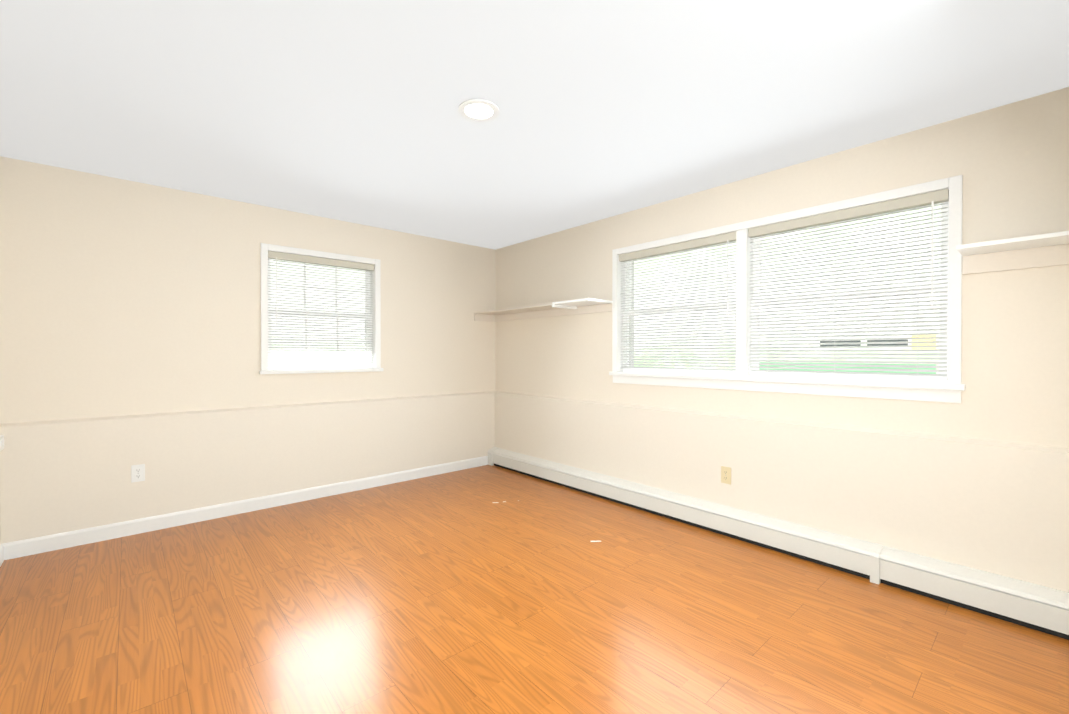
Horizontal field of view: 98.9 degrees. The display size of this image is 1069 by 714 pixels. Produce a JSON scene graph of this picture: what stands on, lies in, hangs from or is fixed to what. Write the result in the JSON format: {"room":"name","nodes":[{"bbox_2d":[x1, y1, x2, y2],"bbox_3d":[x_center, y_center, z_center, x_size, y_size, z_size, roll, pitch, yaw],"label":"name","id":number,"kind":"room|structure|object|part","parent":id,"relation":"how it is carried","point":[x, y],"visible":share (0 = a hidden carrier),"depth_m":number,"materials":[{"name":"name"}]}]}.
{"room":"empty room","nodes":[
{"label":"empty room","id":0,"kind":"room"},
{"bbox_2d":[0,497,0,543],"bbox_3d":[-1.734,0.015,0.912,0.245,2.400,5.050,0,1,-42],"label":"wall","id":1,"kind":"structure","parent":0,"point":[0,520],"depth_m":2.70,"materials":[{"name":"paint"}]},
{"bbox_2d":[0,544,3,565],"bbox_3d":[-1.637,1.165,1.006,0.014,0.098,4.560,0,1,-42],"label":"baseboard","id":2,"kind":"structure","parent":1,"relation":"attached to","point":[1,553],"depth_m":2.67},
{"bbox_2d":[0,435,3,450],"bbox_3d":[-3.082,0.499,2.634,0.026,0.080,0.110,0,1,-42],"label":"switch box","id":3,"kind":"object","parent":1,"relation":"attached to","point":[1,442],"visible":1,"depth_m":2.63,"materials":[{"name":"white plastic"}]},
{"bbox_2d":[0,156,494,543],"bbox_3d":[-1.883,-0.005,3.995,4.120,2.400,0.245,0,1,-42],"label":"wall","id":4,"kind":"structure","parent":0,"point":[130,323],"depth_m":3.31,"materials":[{"name":"paint"}]},
{"bbox_2d":[131,464,144,482],"bbox_3d":[-2.695,0.790,3.108,0.070,0.115,0.008,0,1,-42],"label":"electrical outlet","id":5,"kind":"object","parent":4,"relation":"attached to","point":[137,473],"visible":1,"depth_m":3.10,"materials":[{"name":"plastic"}]},
{"bbox_2d":[2,456,487,559],"bbox_3d":[-1.837,1.147,3.870,3.524,0.098,0.014,0,1,-42],"label":"baseboard","id":6,"kind":"structure","parent":4,"relation":"attached to","point":[31,546],"depth_m":3.37,"materials":[{"name":"white wood"}]},
{"bbox_2d":[259,243,382,373],"bbox_3d":[-1.866,-0.386,4.014,1.005,1.040,0.255,0,1,-42],"label":"window","id":7,"kind":"structure","parent":4,"relation":"in","point":[376,314],"depth_m":3.96,"materials":[{"name":"white wood"}]},
{"bbox_3d":[-1.877,-0.376,4.027,0.875,0.960,0.058,0,1,-42],"label":"window sash","id":8,"kind":"part","parent":7,"relation":"part of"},
{"bbox_2d":[268,251,373,369],"bbox_3d":[-1.828,-0.378,3.971,0.867,0.954,0.050,0,1,-42],"label":"window blind","id":9,"kind":"object","parent":7,"relation":"attached to","point":[295,258],"visible":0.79,"depth_m":3.94,"materials":[{"name":"white plastic"}]},
{"bbox_2d":[0,465,1068,713],"bbox_3d":[-0.286,1.256,2.208,4.120,0.100,5.050,0,1,-42],"label":"floor","id":10,"kind":"structure","parent":0,"point":[466,591],"depth_m":2.07,"materials":[{"name":"laminate"}]},
{"bbox_2d":[0,0,1068,249],"bbox_3d":[-0.286,-1.254,2.192,4.120,0.120,5.050,0,1,-42],"label":"ceiling","id":11,"kind":"structure","parent":0,"point":[344,110],"depth_m":2.05,"materials":[{"name":"paint"}]},
{"bbox_2d":[458,99,498,121],"bbox_3d":[-0.269,-1.190,2.210,0.196,0.007,0.196,0,1,-42],"label":"recessed light","id":12,"kind":"object","parent":11,"relation":"in","point":[479,110],"visible":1,"depth_m":2.21,"materials":[{"name":"white plastic"}]},
{"bbox_2d":[495,87,1068,591],"bbox_3d":[1.161,-0.002,3.488,0.245,2.400,5.050,0,1,-42],"label":"wall","id":13,"kind":"structure","parent":0,"point":[977,477],"depth_m":2.54,"materials":[{"name":"paint"}]},
{"bbox_2d":[474,298,611,321],"bbox_3d":[-0.004,-0.438,4.434,0.324,0.090,1.681,0,1,-42],"label":"shelf","id":14,"kind":"object","parent":13,"relation":"attached to","point":[575,307],"visible":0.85,"depth_m":4.36,"materials":[{"name":"white wood"}]},
{"bbox_2d":[721,466,730,484],"bbox_3d":[1.313,0.810,3.133,0.008,0.115,0.070,0,1,-42],"label":"electrical outlet","id":15,"kind":"object","parent":13,"relation":"attached to","point":[726,475],"visible":1,"depth_m":3.13,"materials":[{"name":"plastic"}]},
{"bbox_2d":[488,447,1068,639],"bbox_3d":[1.042,1.107,3.369,0.102,0.183,4.580,0,1,-42],"label":"baseboard heater","id":16,"kind":"object","parent":13,"relation":"attached to","point":[1041,608],"visible":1,"depth_m":2.57,"materials":[{"name":"metal"}]},
{"bbox_2d":[609,175,965,402],"bbox_3d":[1.466,-0.342,3.151,0.255,1.135,2.218,0,1,-42],"label":"window","id":17,"kind":"structure","parent":13,"relation":"in","point":[948,392],"depth_m":2.85,"materials":[{"name":"white wood"}]},
{"bbox_2d":[619,232,735,373],"bbox_3d":[1.065,-0.374,3.515,0.050,0.975,1.001,0,1,-42],"label":"window blind","id":18,"kind":"object","parent":17,"relation":"attached to","point":[726,238],"visible":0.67,"depth_m":3.46,"materials":[{"name":"white plastic"}]},
{"bbox_3d":[1.478,-0.365,3.161,0.058,0.990,2.088,0,1,-42],"label":"window sash","id":19,"kind":"part","parent":17,"relation":"part of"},
{"bbox_2d":[748,189,948,380],"bbox_3d":[1.782,-0.368,2.709,0.050,0.975,1.001,0,1,-42],"label":"window blind","id":20,"kind":"object","parent":17,"relation":"attached to","point":[930,198],"visible":0.96,"depth_m":2.63,"materials":[{"name":"white plastic"}]},
{"bbox_2d":[956,231,1068,274],"bbox_3d":[2.301,-0.461,1.907,0.239,0.109,0.775,0,1,-42],"label":"shelf","id":21,"kind":"object","parent":13,"relation":"attached to","point":[1039,251],"visible":1,"depth_m":2.08,"materials":[{"name":"white wood"}]},
{"label":"outside","id":22,"kind":"structure","parent":0,"visible":0},
{"bbox_2d":[271,259,364,364],"bbox_3d":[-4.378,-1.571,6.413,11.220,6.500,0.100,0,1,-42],"label":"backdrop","id":23,"kind":"structure","parent":22,"point":[317,311],"depth_m":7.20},
{"bbox_2d":[634,205,940,373],"bbox_3d":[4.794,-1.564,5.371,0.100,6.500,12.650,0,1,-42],"label":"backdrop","id":24,"kind":"structure","parent":22,"point":[876,241],"depth_m":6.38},
{"bbox_2d":[759,335,935,373],"bbox_3d":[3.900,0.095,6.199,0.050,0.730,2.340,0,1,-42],"label":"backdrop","id":25,"kind":"structure","parent":22,"point":[865,363],"depth_m":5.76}
]}

